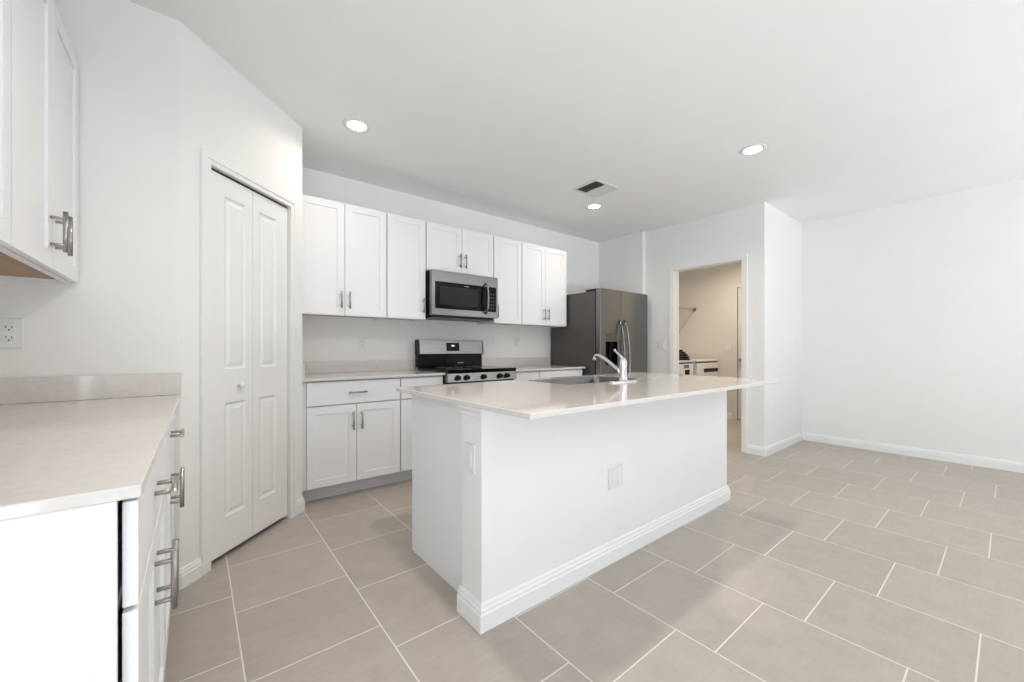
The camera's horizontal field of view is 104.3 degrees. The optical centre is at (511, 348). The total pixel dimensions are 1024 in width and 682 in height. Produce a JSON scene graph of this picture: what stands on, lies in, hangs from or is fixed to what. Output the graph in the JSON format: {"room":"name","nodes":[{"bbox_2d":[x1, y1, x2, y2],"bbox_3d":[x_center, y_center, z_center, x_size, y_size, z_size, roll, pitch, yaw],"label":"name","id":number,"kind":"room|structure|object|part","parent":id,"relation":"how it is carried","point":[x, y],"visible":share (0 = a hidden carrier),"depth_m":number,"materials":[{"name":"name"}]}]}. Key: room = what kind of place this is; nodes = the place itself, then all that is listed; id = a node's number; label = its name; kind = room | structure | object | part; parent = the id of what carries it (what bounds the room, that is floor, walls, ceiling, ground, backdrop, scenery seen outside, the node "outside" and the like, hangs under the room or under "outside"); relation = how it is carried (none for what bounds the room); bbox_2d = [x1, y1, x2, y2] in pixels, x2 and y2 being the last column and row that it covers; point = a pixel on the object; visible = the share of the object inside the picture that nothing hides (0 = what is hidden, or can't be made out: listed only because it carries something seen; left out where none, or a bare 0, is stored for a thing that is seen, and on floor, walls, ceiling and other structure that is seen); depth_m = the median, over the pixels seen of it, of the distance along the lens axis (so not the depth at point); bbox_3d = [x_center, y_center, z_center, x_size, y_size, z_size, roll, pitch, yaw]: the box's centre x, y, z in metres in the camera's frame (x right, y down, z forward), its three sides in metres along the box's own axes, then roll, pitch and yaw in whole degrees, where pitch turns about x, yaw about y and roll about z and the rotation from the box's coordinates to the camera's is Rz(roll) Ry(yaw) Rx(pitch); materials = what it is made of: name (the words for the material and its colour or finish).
{"room":"kitchen","nodes":[
{"label":"kitchen","id":0,"kind":"room"},
{"bbox_2d":[0,0,179,568],"bbox_3d":[-1.819,-0.200,1.677,0.650,2.620,0.100,0,0,-39],"label":"wall","id":1,"kind":"structure","parent":0,"point":[121,315],"depth_m":1.71,"materials":[{"name":"paint"}]},
{"bbox_2d":[0,318,22,347],"bbox_3d":[-1.924,-0.058,1.523,0.070,0.115,0.008,0,0,-39],"label":"wall outlet","id":2,"kind":"object","parent":1,"relation":"attached to","point":[11,329],"visible":1,"depth_m":1.53,"materials":[{"name":"white plastic"}]},
{"bbox_2d":[2,324,15,331],"bbox_3d":[-1.922,-0.077,1.522,0.033,0.027,0.003,0,0,-39],"label":"socket","id":3,"kind":"object","parent":2,"relation":"attached to","point":[5,327],"depth_m":1.52,"materials":[{"name":"grey plastic"}]},
{"bbox_2d":[2,335,15,341],"bbox_3d":[-1.922,-0.038,1.522,0.033,0.027,0.003,0,0,-39],"label":"socket","id":4,"kind":"object","parent":2,"relation":"attached to","point":[5,338],"depth_m":1.52,"materials":[{"name":"grey plastic"}]},
{"bbox_2d":[0,373,180,404],"bbox_3d":[-1.769,0.163,1.636,0.632,0.100,0.019,0,0,-39],"label":"backsplash","id":5,"kind":"structure","parent":1,"relation":"attached to","point":[18,390],"depth_m":1.64,"materials":[{"name":"stone"}]},
{"bbox_2d":[179,569,181,589],"bbox_3d":[-1.534,1.064,1.830,0.027,0.092,0.016,0,0,-39],"label":"baseboard","id":6,"kind":"structure","parent":1,"relation":"attached to","point":[180,573],"depth_m":1.83,"materials":[{"name":"white paint"}]},
{"bbox_2d":[180,22,301,567],"bbox_3d":[-1.534,-0.200,2.287,0.100,2.620,0.888,0,0,6],"label":"wall","id":7,"kind":"structure","parent":0,"point":[222,113],"depth_m":1.98,"materials":[{"name":"paint"}]},
{"bbox_2d":[180,557,202,588],"bbox_3d":[-1.520,1.064,1.886,0.016,0.092,0.107,0,0,6],"label":"baseboard","id":8,"kind":"structure","parent":7,"relation":"attached to","point":[191,572],"depth_m":1.89,"materials":[{"name":"white paint"}]},
{"bbox_2d":[200,148,296,574],"bbox_3d":[-1.474,0.067,2.295,0.016,2.086,0.716,0,0,6],"label":"trim","id":9,"kind":"structure","parent":7,"relation":"attached to","point":[207,158],"depth_m":1.99,"materials":[{"name":"white paint"}]},
{"bbox_2d":[211,168,286,560],"bbox_3d":[-1.492,0.082,2.297,0.064,2.001,0.598,0,0,6],"label":"door","id":10,"kind":"structure","parent":7,"relation":"in","point":[249,228],"depth_m":2.26,"materials":[{"name":"white paint"}]},
{"bbox_3d":[-1.489,0.202,2.192,0.034,0.034,0.034,0,0,6],"label":"knob","id":11,"kind":"part","parent":10,"relation":"part of","materials":[{"name":"white plastic"}]},
{"bbox_2d":[297,497,304,514],"bbox_3d":[-1.430,1.064,2.690,0.016,0.092,0.079,0,0,6],"label":"baseboard","id":12,"kind":"structure","parent":7,"relation":"attached to","point":[300,502],"depth_m":2.69,"materials":[{"name":"white paint"}]},
{"bbox_2d":[302,167,598,369],"bbox_3d":[-0.809,-0.200,4.139,5.500,2.620,0.120,0,0,-39],"label":"wall","id":13,"kind":"structure","parent":0,"point":[323,339],"depth_m":3.99,"materials":[{"name":"paint"}]},
{"bbox_2d":[302,194,385,319],"bbox_3d":[-1.448,-0.719,3.322,0.715,0.914,0.361,0,0,-39],"label":"upper cabinet","id":14,"kind":"object","parent":13,"relation":"attached to","point":[344,245],"visible":0.83,"depth_m":3.21,"materials":[{"name":"white paint"}]},
{"bbox_3d":[-1.491,-0.719,3.121,0.338,0.906,0.019,0,0,-39],"label":"door","id":15,"kind":"part","parent":14,"relation":"part of","materials":[{"name":"white paint"}]},
{"bbox_3d":[-1.468,-0.281,3.346,0.683,0.014,0.259,0,0,-39],"label":"panel","id":16,"kind":"part","parent":14,"relation":"part of","materials":[{"name":"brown wood"}]},
{"bbox_3d":[-1.364,-0.388,3.185,0.013,0.135,0.041,0,0,-39],"label":"handle","id":17,"kind":"part","parent":14,"relation":"part of","materials":[{"name":"silver metal"}]},
{"bbox_3d":[-1.314,-0.388,3.225,0.013,0.135,0.041,0,0,-39],"label":"handle","id":18,"kind":"part","parent":14,"relation":"part of","materials":[{"name":"silver metal"}]},
{"bbox_3d":[-1.223,-0.719,3.335,0.340,0.906,0.019,0,0,-39],"label":"door","id":19,"kind":"part","parent":14,"relation":"part of","materials":[{"name":"white paint"}]},
{"bbox_2d":[302,360,414,373],"bbox_3d":[-1.399,0.163,3.578,1.118,0.100,0.019,0,0,-39],"label":"backsplash","id":20,"kind":"structure","parent":13,"relation":"attached to","point":[371,365],"depth_m":3.57,"materials":[{"name":"stone"}]},
{"bbox_2d":[358,337,365,349],"bbox_3d":[-1.359,-0.045,3.618,0.070,0.115,0.008,0,0,-39],"label":"wall outlet","id":21,"kind":"object","parent":13,"relation":"attached to","point":[361,340],"visible":1,"depth_m":3.61,"materials":[{"name":"white plastic"}]},
{"bbox_2d":[376,213,424,321],"bbox_3d":[-1.022,-0.719,3.662,0.365,0.914,0.361,0,0,-39],"label":"upper cabinet","id":22,"kind":"object","parent":13,"relation":"attached to","point":[405,236],"visible":0.84,"depth_m":3.55,"materials":[{"name":"white paint"}]},
{"bbox_3d":[-0.807,-0.388,3.630,0.013,0.135,0.041,0,0,-39],"label":"handle","id":23,"kind":"part","parent":22,"relation":"part of","materials":[{"name":"silver metal"}]},
{"bbox_2d":[425,221,492,276],"bbox_3d":[-0.578,-0.949,4.017,0.765,0.454,0.361,0,0,-39],"label":"upper cabinet","id":24,"kind":"object","parent":13,"relation":"attached to","point":[447,248],"visible":0.72,"depth_m":3.88,"materials":[{"name":"white paint"}]},
{"bbox_3d":[-0.645,-0.949,3.796,0.376,0.446,0.019,0,0,-39],"label":"door","id":25,"kind":"part","parent":24,"relation":"part of","materials":[{"name":"white paint"}]},
{"bbox_3d":[-0.503,-0.848,3.872,0.013,0.135,0.041,0,0,-39],"label":"handle","id":26,"kind":"part","parent":24,"relation":"part of","materials":[{"name":"silver metal"}]},
{"bbox_2d":[425,269,497,321],"bbox_3d":[-0.543,-0.502,3.970,0.741,0.431,0.472,0,0,-39],"label":"microwave","id":27,"kind":"object","parent":24,"relation":"attached to","point":[449,296],"visible":0.93,"depth_m":3.80,"materials":[{"name":"silver metal"}]},
{"bbox_3d":[-0.444,-0.489,3.856,0.687,0.246,0.034,0,0,-39],"label":"glass","id":28,"kind":"part","parent":27,"relation":"part of","materials":[{"name":"black glass"}]},
{"bbox_3d":[-0.246,-0.493,3.947,0.024,0.316,0.064,0,0,-39],"label":"handle","id":29,"kind":"part","parent":27,"relation":"part of","materials":[{"name":"silver metal"}]},
{"bbox_3d":[-0.348,-0.949,4.034,0.377,0.446,0.019,0,0,-39],"label":"door","id":30,"kind":"part","parent":24,"relation":"part of","materials":[{"name":"white paint"}]},
{"bbox_2d":[477,236,521,325],"bbox_3d":[-0.127,-0.719,4.377,0.380,0.914,0.361,0,0,-39],"label":"upper cabinet","id":31,"kind":"object","parent":13,"relation":"attached to","point":[507,253],"visible":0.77,"depth_m":4.28,"materials":[{"name":"white paint"}]},
{"bbox_3d":[-0.046,-0.719,4.275,0.372,0.906,0.019,0,0,-39],"label":"door","id":32,"kind":"part","parent":31,"relation":"part of","materials":[{"name":"white paint"}]},
{"bbox_2d":[482,357,548,366],"bbox_3d":[0.048,0.163,4.732,1.051,0.100,0.019,0,0,-39],"label":"backsplash","id":33,"kind":"structure","parent":13,"relation":"attached to","point":[528,361],"depth_m":4.71,"materials":[{"name":"stone"}]},
{"bbox_2d":[514,337,518,346],"bbox_3d":[0.055,-0.075,4.747,0.070,0.115,0.008,0,0,-39],"label":"wall outlet","id":34,"kind":"object","parent":13,"relation":"attached to","point":[516,339],"visible":1,"depth_m":4.74,"materials":[{"name":"white plastic"}]},
{"bbox_2d":[507,242,565,327],"bbox_3d":[0.300,-0.719,4.718,0.705,0.914,0.361,0,0,-39],"label":"upper cabinet","id":35,"kind":"object","parent":13,"relation":"attached to","point":[543,268],"visible":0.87,"depth_m":4.59,"materials":[{"name":"white paint"}]},
{"bbox_3d":[0.244,-0.719,4.506,0.346,0.906,0.019,0,0,-39],"label":"door","id":36,"kind":"part","parent":35,"relation":"part of","materials":[{"name":"white paint"}]},
{"bbox_3d":[0.518,-0.719,4.725,0.347,0.906,0.019,0,0,-39],"label":"door","id":37,"kind":"part","parent":35,"relation":"part of","materials":[{"name":"white paint"}]},
{"bbox_2d":[127,0,1023,242],"bbox_3d":[2.218,-1.560,1.950,7.540,0.100,7.320,0,0,-39],"label":"ceiling","id":38,"kind":"structure","parent":0,"point":[498,108],"depth_m":2.41,"materials":[{"name":"paint"}]},
{"bbox_2d":[343,117,370,131],"bbox_3d":[-1.049,-1.506,2.694,0.180,0.008,0.180,0,0,-39],"label":"recessed light","id":39,"kind":"object","parent":38,"relation":"in","point":[354,124],"visible":1,"depth_m":2.68,"materials":[{"name":"white plastic"}]},
{"bbox_2d":[585,203,602,208],"bbox_3d":[0.872,-1.506,4.230,0.180,0.008,0.180,0,0,-39],"label":"recessed light","id":40,"kind":"object","parent":38,"relation":"in","point":[592,205],"visible":1,"depth_m":4.22,"materials":[{"name":"white plastic"}]},
{"bbox_2d":[572,179,618,197],"bbox_3d":[0.791,-1.503,3.762,0.330,0.013,0.290,0,0,-39],"label":"ceiling vent","id":41,"kind":"object","parent":38,"relation":"in","point":[595,188],"visible":1,"depth_m":3.75,"materials":[{"name":"silver metal"}]},
{"bbox_2d":[740,143,766,154],"bbox_3d":[1.830,-1.506,3.022,0.180,0.008,0.180,0,0,-39],"label":"recessed light","id":42,"kind":"object","parent":38,"relation":"in","point":[751,149],"visible":1,"depth_m":3.01,"materials":[{"name":"white plastic"}]},
{"bbox_2d":[164,419,1023,681],"bbox_3d":[2.218,1.160,1.950,7.540,0.100,7.320,0,0,-39],"label":"floor","id":43,"kind":"structure","parent":0,"point":[823,562],"depth_m":1.80,"materials":[{"name":"tile"}]},
{"bbox_2d":[0,439,178,681],"bbox_3d":[-1.058,0.672,0.744,0.667,0.876,0.768,0,0,-39],"label":"base cabinet","id":44,"kind":"object","parent":43,"relation":"on","point":[142,561],"depth_m":0.60,"materials":[{"name":"white paint"}]},
{"bbox_3d":[-0.846,0.672,0.429,0.602,0.875,0.012,0,0,-39],"label":"end panel","id":45,"kind":"part","parent":44,"relation":"part of","materials":[{"name":"white wood"}]},
{"bbox_2d":[0,373,180,520],"bbox_3d":[-1.301,0.173,1.034,0.652,0.120,1.544,0,0,-39],"label":"countertop","id":46,"kind":"structure","parent":44,"relation":"on","point":[67,442],"depth_m":0.96,"materials":[{"name":"stone"}]},
{"bbox_3d":[-0.724,0.709,0.780,0.019,0.578,0.370,0,0,-39],"label":"door","id":47,"kind":"part","parent":44,"relation":"part of","materials":[{"name":"white paint"}]},
{"bbox_3d":[-0.841,0.328,0.926,0.019,0.168,0.745,0,0,-39],"label":"drawer","id":48,"kind":"part","parent":44,"relation":"part of","materials":[{"name":"white paint"}]},
{"bbox_3d":[-0.958,0.709,1.072,0.019,0.578,0.371,0,0,-39],"label":"door","id":49,"kind":"part","parent":44,"relation":"part of","materials":[{"name":"white paint"}]},
{"bbox_3d":[-0.818,0.328,0.945,0.041,0.013,0.135,0,0,-39],"label":"handle","id":50,"kind":"part","parent":44,"relation":"part of","materials":[{"name":"silver metal"}]},
{"bbox_3d":[-0.797,0.537,0.919,0.041,0.135,0.013,0,0,-39],"label":"handle","id":51,"kind":"part","parent":44,"relation":"part of","materials":[{"name":"silver metal"}]},
{"bbox_3d":[-0.837,0.537,0.969,0.041,0.135,0.013,0,0,-39],"label":"handle","id":52,"kind":"part","parent":44,"relation":"part of","materials":[{"name":"silver metal"}]},
{"bbox_2d":[164,416,184,666],"bbox_3d":[-1.534,0.672,1.340,0.667,0.876,0.755,0,0,-39],"label":"base cabinet","id":53,"kind":"object","parent":43,"relation":"on","point":[169,438],"visible":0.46,"depth_m":1.47,"materials":[{"name":"white paint"}]},
{"bbox_3d":[-1.195,0.709,1.369,0.019,0.578,0.369,0,0,-39],"label":"door","id":54,"kind":"part","parent":53,"relation":"part of","materials":[{"name":"white paint"}]},
{"bbox_3d":[-1.311,0.328,1.515,0.019,0.168,0.741,0,0,-39],"label":"drawer","id":55,"kind":"part","parent":53,"relation":"part of","materials":[{"name":"white paint"}]},
{"bbox_3d":[-1.427,0.709,1.660,0.019,0.578,0.368,0,0,-39],"label":"door","id":56,"kind":"part","parent":53,"relation":"part of","materials":[{"name":"white paint"}]},
{"bbox_3d":[-1.268,0.537,1.509,0.041,0.135,0.013,0,0,-39],"label":"handle","id":57,"kind":"part","parent":53,"relation":"part of","materials":[{"name":"silver metal"}]},
{"bbox_3d":[-1.288,0.328,1.533,0.041,0.013,0.135,0,0,-39],"label":"handle","id":58,"kind":"part","parent":53,"relation":"part of","materials":[{"name":"silver metal"}]},
{"bbox_3d":[-1.308,0.537,1.559,0.041,0.135,0.013,0,0,-39],"label":"handle","id":59,"kind":"part","parent":53,"relation":"part of","materials":[{"name":"silver metal"}]},
{"bbox_2d":[302,377,399,501],"bbox_3d":[-1.358,0.672,3.215,0.722,0.876,0.641,0,0,-39],"label":"base cabinet","id":60,"kind":"object","parent":43,"relation":"on","point":[351,428],"visible":0.81,"depth_m":2.98,"materials":[{"name":"white paint"}]},
{"bbox_3d":[-1.311,0.709,2.906,0.339,0.578,0.019,0,0,-39],"label":"door","id":61,"kind":"part","parent":60,"relation":"part of","materials":[{"name":"white paint"}]},
{"bbox_3d":[-1.177,0.328,3.013,0.682,0.168,0.019,0,0,-39],"label":"drawer","id":62,"kind":"part","parent":60,"relation":"part of","materials":[{"name":"white paint"}]},
{"bbox_3d":[-1.184,0.537,2.970,0.013,0.135,0.041,0,0,-39],"label":"handle","id":63,"kind":"part","parent":60,"relation":"part of","materials":[{"name":"silver metal"}]},
{"bbox_3d":[-1.159,0.328,2.990,0.135,0.013,0.041,0,0,-39],"label":"handle","id":64,"kind":"part","parent":60,"relation":"part of","materials":[{"name":"silver metal"}]},
{"bbox_3d":[-1.134,0.537,3.010,0.013,0.135,0.041,0,0,-39],"label":"handle","id":65,"kind":"part","parent":60,"relation":"part of","materials":[{"name":"silver metal"}]},
{"bbox_2d":[302,360,444,381],"bbox_3d":[-1.209,0.173,3.340,1.118,0.120,0.626,0,0,-39],"label":"countertop","id":66,"kind":"structure","parent":60,"relation":"on","point":[371,369],"depth_m":3.43,"materials":[{"name":"stone"}]},
{"bbox_3d":[-1.043,0.709,3.120,0.339,0.578,0.019,0,0,-39],"label":"door","id":67,"kind":"part","parent":60,"relation":"part of","materials":[{"name":"white paint"}]},
{"bbox_2d":[396,375,442,481],"bbox_3d":[-0.923,0.672,3.562,0.388,0.876,0.641,0,0,-39],"label":"base cabinet","id":68,"kind":"object","parent":43,"relation":"on","point":[405,473],"visible":0.23,"depth_m":3.27,"materials":[{"name":"white paint"}]},
{"bbox_3d":[-0.754,0.709,3.351,0.380,0.578,0.019,0,0,-39],"label":"door","id":69,"kind":"part","parent":68,"relation":"part of","materials":[{"name":"white paint"}]},
{"bbox_3d":[-0.754,0.328,3.351,0.380,0.168,0.019,0,0,-39],"label":"drawer","id":70,"kind":"part","parent":68,"relation":"part of","materials":[{"name":"white paint"}]},
{"bbox_2d":[415,339,516,383],"bbox_3d":[-0.436,0.513,3.874,0.767,1.194,0.691,0,0,-39],"label":"range","id":71,"kind":"object","parent":43,"relation":"on","point":[460,361],"visible":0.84,"depth_m":3.90,"materials":[{"name":"silver metal"}]},
{"bbox_2d":[418,366,515,373],"bbox_3d":[-0.434,0.203,3.877,0.759,0.030,0.578,0,0,-39],"label":"cooktop","id":72,"kind":"object","parent":71,"relation":"in","point":[444,369],"depth_m":3.71,"materials":[{"name":"grey"}]},
{"bbox_3d":[-0.266,0.259,3.667,0.759,0.079,0.053,0,0,-39],"label":"control panel","id":73,"kind":"part","parent":71,"relation":"part of","materials":[{"name":"silver metal"}]},
{"bbox_2d":[513,371,538,379],"bbox_3d":[-0.028,0.672,4.277,0.352,0.876,0.641,0,0,-39],"label":"base cabinet","id":74,"kind":"object","parent":43,"relation":"on","point":[523,374],"visible":0.02,"depth_m":4.07,"materials":[{"name":"white paint"}]},
{"bbox_2d":[538,369,581,377],"bbox_3d":[0.377,0.672,4.600,0.680,0.876,0.641,0,0,-39],"label":"base cabinet","id":75,"kind":"object","parent":43,"relation":"on","point":[565,372],"visible":0.04,"depth_m":4.37,"materials":[{"name":"white paint"}]},
{"bbox_2d":[482,357,584,371],"bbox_3d":[0.237,0.173,4.495,1.051,0.120,0.626,0,0,-39],"label":"countertop","id":76,"kind":"structure","parent":75,"relation":"on","point":[528,363],"depth_m":4.63,"materials":[{"name":"stone"}]},
{"bbox_2d":[412,391,730,634],"bbox_3d":[0.482,0.672,2.554,2.206,0.875,0.827,0,0,-39],"label":"kitchen island","id":77,"kind":"object","parent":43,"relation":"on","point":[538,516],"visible":0.73,"depth_m":1.91,"materials":[{"name":"paint"}]},
{"bbox_3d":[-0.354,0.672,1.960,0.018,0.875,0.604,0,0,-39],"label":"panel","id":78,"kind":"part","parent":77,"relation":"part of","materials":[{"name":"white paint"}]},
{"bbox_3d":[-0.168,0.257,1.614,0.018,0.043,0.168,0,0,-39],"label":"moulding","id":79,"kind":"part","parent":77,"relation":"part of","materials":[{"name":"white paint"}]},
{"bbox_2d":[465,442,475,473],"bbox_3d":[-0.172,0.448,1.622,0.014,0.115,0.070,0,0,-39],"label":"wall outlet","id":80,"kind":"object","parent":77,"relation":"attached to","point":[470,449],"visible":1,"depth_m":1.61,"materials":[{"name":"white plastic"}]},
{"bbox_2d":[396,372,778,419],"bbox_3d":[0.585,0.223,2.424,2.230,0.020,1.111,0,0,-39],"label":"island countertop","id":81,"kind":"structure","parent":77,"relation":"on","point":[522,398],"depth_m":1.92,"materials":[{"name":"stone"}]},
{"bbox_2d":[527,376,635,384],"bbox_3d":[0.493,0.322,2.700,0.770,0.218,0.435,0,0,-39],"label":"sink","id":82,"kind":"object","parent":81,"relation":"in","point":[588,379],"visible":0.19,"depth_m":2.93,"materials":[{"name":"silver metal"}]},
{"bbox_2d":[593,349,636,382],"bbox_3d":[0.635,0.108,2.595,0.250,0.209,0.274,0,0,-39],"label":"kitchen faucet","id":83,"kind":"object","parent":81,"relation":"on","point":[622,371],"visible":1,"depth_m":2.50,"materials":[{"name":"silver metal"}]},
{"bbox_3d":[0.624,0.103,2.608,0.026,0.132,0.239,0,0,-39],"label":"spout","id":84,"kind":"part","parent":83,"relation":"part of","materials":[{"name":"silver metal"}]},
{"bbox_3d":[0.681,0.044,2.537,0.027,0.080,0.086,0,0,-39],"label":"lever","id":85,"kind":"part","parent":83,"relation":"part of","materials":[{"name":"silver metal"}]},
{"bbox_3d":[0.702,0.207,2.511,0.250,0.012,0.060,0,0,-39],"label":"deck plate","id":86,"kind":"part","parent":83,"relation":"part of","materials":[{"name":"silver metal"}]},
{"bbox_3d":[0.684,1.057,2.300,2.206,0.106,0.178,0,0,-39],"label":"baseboard","id":87,"kind":"part","parent":77,"relation":"part of","materials":[{"name":"white paint"}]},
{"bbox_2d":[608,464,622,489],"bbox_3d":[0.546,0.675,2.090,0.116,0.115,0.014,0,0,-39],"label":"wall outlet","id":88,"kind":"object","parent":77,"relation":"attached to","point":[615,473],"visible":1,"depth_m":2.08,"materials":[{"name":"white plastic"}]},
{"bbox_2d":[551,288,646,375],"bbox_3d":[1.131,0.215,5.031,0.935,1.790,0.868,0,0,-39],"label":"refrigerator","id":89,"kind":"object","parent":43,"relation":"on","point":[601,321],"visible":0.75,"depth_m":4.71,"materials":[{"name":"grey metal"}]},
{"bbox_3d":[1.121,0.183,4.607,0.390,1.723,0.062,0,0,-39],"label":"freezer door","id":90,"kind":"part","parent":89,"relation":"part of","materials":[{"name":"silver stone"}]},
{"bbox_3d":[1.139,-0.120,4.613,0.225,0.090,0.041,0,0,-39],"label":"dispenser panel","id":91,"kind":"part","parent":89,"relation":"part of","materials":[{"name":"grey"}]},
{"bbox_3d":[1.284,0.135,4.654,0.090,0.940,0.028,0,0,36],"label":"handle","id":92,"kind":"part","parent":89,"relation":"part of","materials":[{"name":"silver metal"}]},
{"bbox_3d":[1.360,0.135,4.714,0.090,0.940,0.028,0,0,36],"label":"handle","id":93,"kind":"part","parent":89,"relation":"part of","materials":[{"name":"silver metal"}]},
{"bbox_3d":[1.488,0.183,4.900,0.539,1.723,0.062,0,0,-39],"label":"fridge door","id":94,"kind":"part","parent":89,"relation":"part of","materials":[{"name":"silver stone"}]},
{"bbox_2d":[679,360,692,374],"bbox_3d":[2.181,0.632,5.877,0.682,0.915,0.736,0,0,-39],"label":"washer","id":95,"kind":"object","parent":43,"relation":"on","point":[685,366],"visible":0.1,"depth_m":5.70,"materials":[{"name":"white metal"}]},
{"bbox_2d":[679,350,689,359],"bbox_3d":[2.436,0.098,5.860,0.344,0.152,0.344,0,0,-39],"label":"coiled hose","id":96,"kind":"object","parent":95,"relation":"on","point":[682,355],"visible":0.46,"depth_m":5.72,"materials":[{"name":"black plastic"}]},
{"bbox_2d":[690,359,717,375],"bbox_3d":[2.799,0.632,6.370,0.682,0.915,0.736,0,0,-39],"label":"dryer","id":97,"kind":"object","parent":43,"relation":"on","point":[702,367],"visible":0.23,"depth_m":6.08,"materials":[{"name":"white metal"}]},
{"bbox_3d":[2.997,0.317,6.122,0.682,0.183,0.029,0,0,-39],"label":"control panel","id":98,"kind":"part","parent":97,"relation":"part of","materials":[{"name":"white metal"}]},
{"bbox_2d":[599,202,768,446],"bbox_3d":[1.965,-0.200,4.935,0.170,2.620,2.098,0,0,-39],"label":"wall","id":99,"kind":"structure","parent":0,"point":[639,262],"depth_m":4.62,"materials":[{"name":"paint"}]},
{"bbox_2d":[657,340,664,349],"bbox_3d":[1.869,-0.040,5.001,0.010,0.115,0.116,0,0,-39],"label":"light switch","id":100,"kind":"object","parent":99,"relation":"attached to","point":[660,343],"visible":1,"depth_m":5.00,"materials":[{"name":"white plastic"}]},
{"bbox_2d":[669,253,747,452],"bbox_3d":[2.259,0.050,4.601,0.132,2.120,0.894,0,0,-39],"label":"door frame","id":101,"kind":"structure","parent":99,"relation":"attached to","point":[744,256],"depth_m":4.40,"materials":[{"name":"white paint"}]},
{"bbox_2d":[747,444,765,456],"bbox_3d":[2.546,1.064,4.148,0.016,0.092,0.174,0,0,-39],"label":"baseboard","id":102,"kind":"structure","parent":99,"relation":"attached to","point":[751,449],"depth_m":4.14,"materials":[{"name":"white paint"}]},
{"bbox_2d":[679,262,740,419],"bbox_3d":[3.481,-0.200,6.291,0.110,2.620,2.110,0,0,-39],"label":"wall","id":103,"kind":"structure","parent":0,"point":[706,334],"depth_m":6.52,"materials":[{"name":"white paint"}]},
{"bbox_2d":[726,345,730,351],"bbox_3d":[3.412,0.010,6.281,0.010,0.115,0.070,0,0,-39],"label":"light switch","id":104,"kind":"object","parent":103,"relation":"attached to","point":[728,347],"visible":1,"depth_m":6.27,"materials":[{"name":"white plastic"}]},
{"bbox_2d":[727,413,731,418],"bbox_3d":[3.147,1.064,6.607,0.016,0.092,0.960,0,0,-39],"label":"baseboard","id":105,"kind":"structure","parent":103,"relation":"attached to","point":[729,415],"depth_m":6.26,"materials":[{"name":"white paint"}]},
{"bbox_2d":[733,283,740,419],"bbox_3d":[3.738,0.055,5.812,0.085,2.110,0.980,0,0,-39],"label":"door","id":106,"kind":"structure","parent":103,"relation":"in","point":[736,290],"depth_m":6.17,"materials":[{"name":"white paint"}]},
{"bbox_2d":[769,204,801,444],"bbox_3d":[3.434,-0.200,4.835,2.000,2.620,0.108,0,0,-39],"label":"wall","id":107,"kind":"structure","parent":0,"point":[785,233],"depth_m":4.48,"materials":[{"name":"paint"}]},
{"bbox_2d":[765,432,802,455],"bbox_3d":[3.052,1.064,4.451,1.184,0.092,0.016,0,0,-39],"label":"baseboard","id":108,"kind":"structure","parent":107,"relation":"attached to","point":[770,449],"depth_m":4.40,"materials":[{"name":"white paint"}]},
{"bbox_2d":[802,179,1023,462],"bbox_3d":[5.116,-0.200,2.921,0.100,2.620,4.982,0,0,-39],"label":"wall","id":109,"kind":"structure","parent":0,"point":[913,311],"depth_m":4.04,"materials":[{"name":"paint"}]},
{"bbox_2d":[802,432,1023,472],"bbox_3d":[5.070,1.064,2.884,0.016,0.092,4.982,0,0,-39],"label":"baseboard","id":110,"kind":"structure","parent":109,"relation":"attached to","point":[1006,465],"depth_m":4.03,"materials":[{"name":"white paint"}]},
{"bbox_3d":[2.078,-0.200,6.445,1.890,2.620,0.120,0,0,-39],"label":"wall","id":111,"kind":"structure","parent":0,"visible":0},
{"bbox_2d":[679,306,695,331],"bbox_3d":[2.354,-0.435,6.340,1.590,0.497,0.381,0,0,-39],"label":"wire shelf","id":112,"kind":"object","parent":111,"relation":"attached to","point":[680,308],"visible":0.23,"depth_m":6.70,"materials":[{"name":"white metal"}]},
{"bbox_3d":[-0.673,-0.200,-0.358,0.100,2.620,7.080,0,0,-39],"label":"wall","id":113,"kind":"structure","parent":0,"visible":0},
{"bbox_2d":[0,0,10,244],"bbox_3d":[-1.171,-0.719,0.646,0.367,0.914,0.765,0,0,-39],"label":"upper cabinet","id":114,"kind":"object","parent":113,"relation":"attached to","point":[5,5],"visible":1,"depth_m":1.00,"materials":[{"name":"white paint"}]},
{"bbox_2d":[0,0,77,283],"bbox_3d":[-1.651,-0.719,1.247,0.367,0.914,0.765,0,0,-39],"label":"upper cabinet","id":115,"kind":"object","parent":113,"relation":"attached to","point":[43,247],"visible":0.98,"depth_m":1.29,"materials":[{"name":"white paint"}]},
{"bbox_3d":[-1.429,-0.719,1.181,0.019,0.906,0.377,0,0,-39],"label":"door","id":116,"kind":"part","parent":115,"relation":"part of","materials":[{"name":"white paint"}]},
{"bbox_3d":[-1.675,-0.281,1.228,0.265,0.014,0.733,0,0,-39],"label":"panel","id":117,"kind":"part","parent":115,"relation":"part of","materials":[{"name":"brown wood"}]},
{"bbox_3d":[-1.504,-0.388,1.324,0.041,0.135,0.013,0,0,-39],"label":"handle","id":118,"kind":"part","parent":115,"relation":"part of","materials":[{"name":"silver metal"}]},
{"bbox_3d":[-1.666,-0.719,1.479,0.019,0.906,0.376,0,0,-39],"label":"door","id":119,"kind":"part","parent":115,"relation":"part of","materials":[{"name":"white paint"}]},
{"bbox_3d":[-1.544,-0.388,1.374,0.041,0.135,0.013,0,0,-39],"label":"handle","id":120,"kind":"part","parent":115,"relation":"part of","materials":[{"name":"silver metal"}]}
]}

